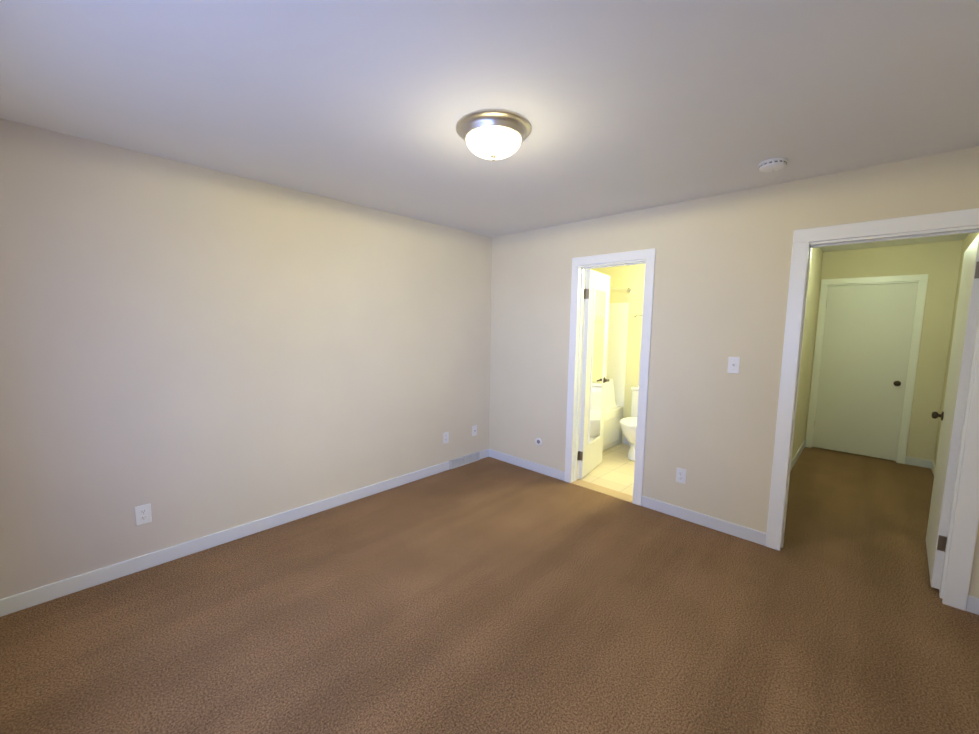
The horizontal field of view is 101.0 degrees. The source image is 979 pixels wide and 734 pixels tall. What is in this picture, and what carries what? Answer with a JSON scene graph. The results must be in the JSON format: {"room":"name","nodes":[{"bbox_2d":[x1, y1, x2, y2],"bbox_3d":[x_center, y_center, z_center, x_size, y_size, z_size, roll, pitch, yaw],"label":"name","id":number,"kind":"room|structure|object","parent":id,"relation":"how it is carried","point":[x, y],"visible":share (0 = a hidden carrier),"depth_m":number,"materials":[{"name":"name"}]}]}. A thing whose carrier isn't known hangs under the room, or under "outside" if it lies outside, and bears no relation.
{"room":"empty bedroom","nodes":[
{"label":"empty bedroom","id":0,"kind":"room"},
{"bbox_2d":[0,118,491,598],"bbox_3d":[-1.330,-0.071,3.180,0.120,2.440,3.767,6,8,43],"label":"wall","id":1,"kind":"structure","parent":0,"point":[189,352],"depth_m":2.55,"materials":[{"name":"beige paint"}]},
{"bbox_2d":[135,504,151,525],"bbox_3d":[-2.072,0.884,2.415,0.008,0.117,0.072,6,8,43],"label":"electrical outlet","id":2,"kind":"object","parent":1,"relation":"attached to","point":[143,514],"visible":1,"depth_m":2.41,"materials":[{"name":"white plastic"}]},
{"bbox_2d":[0,461,449,616],"bbox_3d":[-1.454,1.118,3.095,0.013,0.090,3.017,6,8,43],"label":"baseboard","id":3,"kind":"structure","parent":1,"relation":"attached to","point":[35,596],"depth_m":2.58,"materials":[{"name":"white wood"}]},
{"bbox_2d":[443,432,448,443],"bbox_3d":[-0.444,0.723,4.122,0.008,0.117,0.072,6,8,43],"label":"electrical outlet","id":4,"kind":"object","parent":1,"relation":"attached to","point":[445,437],"visible":1,"depth_m":4.12,"materials":[{"name":"white plastic"}]},
{"bbox_2d":[449,451,479,468],"bbox_3d":[-0.261,1.001,4.333,0.030,0.097,0.422,6,8,43],"label":"air vent","id":5,"kind":"object","parent":1,"relation":"in","point":[464,460],"visible":1,"depth_m":4.32,"materials":[{"name":"white metal"}]},
{"bbox_2d":[472,425,476,435],"bbox_3d":[-0.161,0.696,4.418,0.008,0.115,0.070,6,8,43],"label":"outlet","id":6,"kind":"object","parent":1,"relation":"attached to","point":[474,430],"visible":1,"depth_m":4.41,"materials":[{"name":"white plastic"}]},
{"bbox_2d":[0,447,978,733],"bbox_3d":[1.170,1.239,3.214,3.915,0.100,7.087,6,8,43],"label":"floor carpet","id":7,"kind":"object","parent":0,"point":[488,595],"visible":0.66,"depth_m":2.02,"materials":[{"name":"brown carpet"}]},
{"bbox_2d":[0,0,978,251],"bbox_3d":[1.207,-1.287,2.949,3.915,0.100,7.087,6,8,43],"label":"ceiling","id":8,"kind":"structure","parent":0,"point":[623,106],"depth_m":1.63,"materials":[{"name":"paint"}]},
{"bbox_2d":[456,109,531,160],"bbox_3d":[0.019,-1.072,1.945,0.362,0.150,0.362,6,8,43],"label":"lamp","id":9,"kind":"object","parent":8,"relation":"attached to","point":[493,134],"visible":1,"depth_m":1.85,"materials":[{"name":"silver metal"}]},
{"bbox_2d":[758,158,787,171],"bbox_3d":[1.609,-1.142,2.292,0.140,0.038,0.140,6,8,43],"label":"smoke detector","id":10,"kind":"object","parent":8,"relation":"attached to","point":[772,164],"visible":0.98,"depth_m":2.26,"materials":[{"name":"white plastic"}]},
{"bbox_2d":[579,443,634,495],"bbox_3d":[1.533,1.114,4.454,2.555,0.100,1.620,6,8,43],"label":"floor","id":11,"kind":"structure","parent":0,"point":[613,469],"depth_m":4.17,"materials":[{"name":"beige tile"}]},
{"bbox_2d":[603,303,628,450],"bbox_3d":[0.944,0.109,4.841,0.757,1.800,1.492,6,8,43],"label":"bathtub","id":12,"kind":"object","parent":11,"relation":"on","point":[616,362],"visible":0.12,"depth_m":5.13,"materials":[{"name":"white ceramic"}]},
{"bbox_2d":[619,386,638,460],"bbox_3d":[1.755,0.656,4.653,0.440,0.775,0.697,6,8,43],"label":"toilet","id":13,"kind":"object","parent":11,"relation":"on","point":[628,425],"visible":0.31,"depth_m":4.55,"materials":[{"name":"white ceramic"}]},
{"bbox_2d":[591,264,644,442],"bbox_3d":[2.075,-0.198,4.856,2.535,2.440,0.120,6,8,43],"label":"wall","id":14,"kind":"structure","parent":0,"point":[632,277],"depth_m":5.03,"materials":[{"name":"beige paint"}]},
{"bbox_2d":[610,286,630,292],"bbox_3d":[1.222,-0.905,4.484,0.060,0.060,1.498,6,8,43],"label":"shower rail","id":15,"kind":"object","parent":14,"relation":"attached to","point":[627,290],"visible":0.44,"depth_m":4.88,"materials":[{"name":"silver metal"}]},
{"bbox_2d":[623,437,630,444],"bbox_3d":[2.307,1.009,4.653,1.600,0.090,0.013,6,8,43],"label":"baseboard","id":16,"kind":"structure","parent":14,"relation":"attached to","point":[625,441],"depth_m":5.17,"materials":[{"name":"white wood"}]},
{"bbox_2d":[489,146,978,597],"bbox_3d":[1.384,-0.043,3.286,3.915,2.440,0.120,6,8,43],"label":"wall","id":17,"kind":"structure","parent":0,"point":[722,276],"depth_m":3.00,"materials":[{"name":"beige paint"}]},
{"bbox_2d":[484,449,564,480],"bbox_3d":[0.360,1.021,4.267,1.026,0.090,0.013,6,8,43],"label":"baseboard","id":18,"kind":"structure","parent":17,"relation":"attached to","point":[536,467],"depth_m":4.23,"materials":[{"name":"white wood"}]},
{"bbox_2d":[535,438,541,445],"bbox_3d":[0.496,0.763,4.112,0.080,0.080,0.016,6,8,43],"label":"outlet","id":19,"kind":"object","parent":17,"relation":"attached to","point":[538,441],"visible":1,"depth_m":4.11,"materials":[{"name":"white plastic"}]},
{"bbox_2d":[579,269,609,478],"bbox_3d":[1.055,0.067,4.115,0.186,2.012,0.617,6,8,43],"label":"bathroom door","id":20,"kind":"structure","parent":17,"relation":"in","point":[597,296],"depth_m":4.00,"materials":[{"name":"white painted wood"}]},
{"bbox_2d":[572,479,632,502],"bbox_3d":[1.049,1.182,3.712,0.620,0.106,0.136,6,8,43],"label":"sill","id":21,"kind":"structure","parent":17,"relation":"attached to","point":[606,491],"depth_m":3.69,"materials":[{"name":"brown wood"}]},
{"bbox_2d":[564,248,655,505],"bbox_3d":[1.068,0.082,3.599,0.758,2.119,0.154,6,8,43],"label":"door frame","id":22,"kind":"structure","parent":17,"relation":"attached to","point":[649,255],"depth_m":3.61,"materials":[{"name":"white wood"}]},
{"bbox_2d":[676,468,685,483],"bbox_3d":[1.503,0.854,3.166,0.072,0.117,0.008,6,8,43],"label":"electrical outlet","id":23,"kind":"object","parent":17,"relation":"attached to","point":[680,475],"visible":1,"depth_m":3.16,"materials":[{"name":"white plastic"}]},
{"bbox_2d":[641,496,765,545],"bbox_3d":[1.600,1.162,3.098,0.877,0.090,0.013,6,8,43],"label":"baseboard","id":24,"kind":"structure","parent":17,"relation":"attached to","point":[749,534],"depth_m":3.05,"materials":[{"name":"white wood"}]},
{"bbox_2d":[727,357,739,373],"bbox_3d":[1.730,-0.013,2.860,0.072,0.117,0.022,6,8,43],"label":"switch plate","id":25,"kind":"object","parent":17,"relation":"attached to","point":[733,364],"visible":1,"depth_m":2.86,"materials":[{"name":"white plastic"}]},
{"bbox_2d":[765,208,978,610],"bbox_3d":[2.308,0.217,2.429,0.908,2.129,0.154,6,8,43],"label":"door frame","id":26,"kind":"structure","parent":17,"relation":"attached to","point":[961,553],"depth_m":2.28,"materials":[{"name":"white wood"}]},
{"bbox_2d":[926,234,978,588],"bbox_3d":[2.876,0.264,2.489,0.141,2.012,0.752,6,8,43],"label":"bedroom door","id":27,"kind":"structure","parent":17,"relation":"in","point":[951,415],"depth_m":2.32,"materials":[{"name":"white wood"}]},
{"bbox_2d":[791,247,826,460],"bbox_3d":[3.029,-0.095,4.012,0.070,2.440,3.200,6,8,43],"label":"wall","id":28,"kind":"structure","parent":0,"point":[818,256],"depth_m":4.64,"materials":[{"name":"beige paint"}]},
{"bbox_2d":[790,440,805,470],"bbox_3d":[3.001,1.079,4.077,0.013,0.090,3.060,6,8,43],"label":"baseboard","id":29,"kind":"structure","parent":28,"relation":"attached to","point":[802,446],"depth_m":4.65,"materials":[{"name":"white wood"}]},
{"bbox_2d":[823,241,958,459],"bbox_3d":[4.534,-0.149,4.739,1.110,2.440,0.170,6,8,43],"label":"wall","id":30,"kind":"structure","parent":0,"point":[940,263],"depth_m":4.41,"materials":[{"name":"beige paint"}]},
{"bbox_2d":[812,283,917,460],"bbox_3d":[4.409,0.045,4.788,0.770,2.012,0.141,6,8,43],"label":"end door","id":31,"kind":"structure","parent":30,"relation":"in","point":[866,343],"depth_m":4.75,"materials":[{"name":"white wood"}]},
{"bbox_2d":[805,274,928,463],"bbox_3d":[4.433,0.007,4.804,0.894,2.112,0.138,6,8,43],"label":"door frame","id":32,"kind":"structure","parent":30,"relation":"attached to","point":[922,279],"depth_m":4.56,"materials":[{"name":"white wood"}]},
{"bbox_2d":[931,233,978,465],"bbox_3d":[3.919,0.003,3.206,0.120,2.440,3.250,6,8,43],"label":"wall","id":33,"kind":"structure","parent":0,"point":[964,244],"depth_m":4.24,"materials":[{"name":"beige paint"}]},
{"bbox_2d":[928,460,978,600],"bbox_3d":[3.803,1.171,3.320,0.013,0.090,3.060,6,8,43],"label":"baseboard","id":34,"kind":"structure","parent":33,"relation":"attached to","point":[931,464],"depth_m":4.34,"materials":[{"name":"white wood"}]}
]}

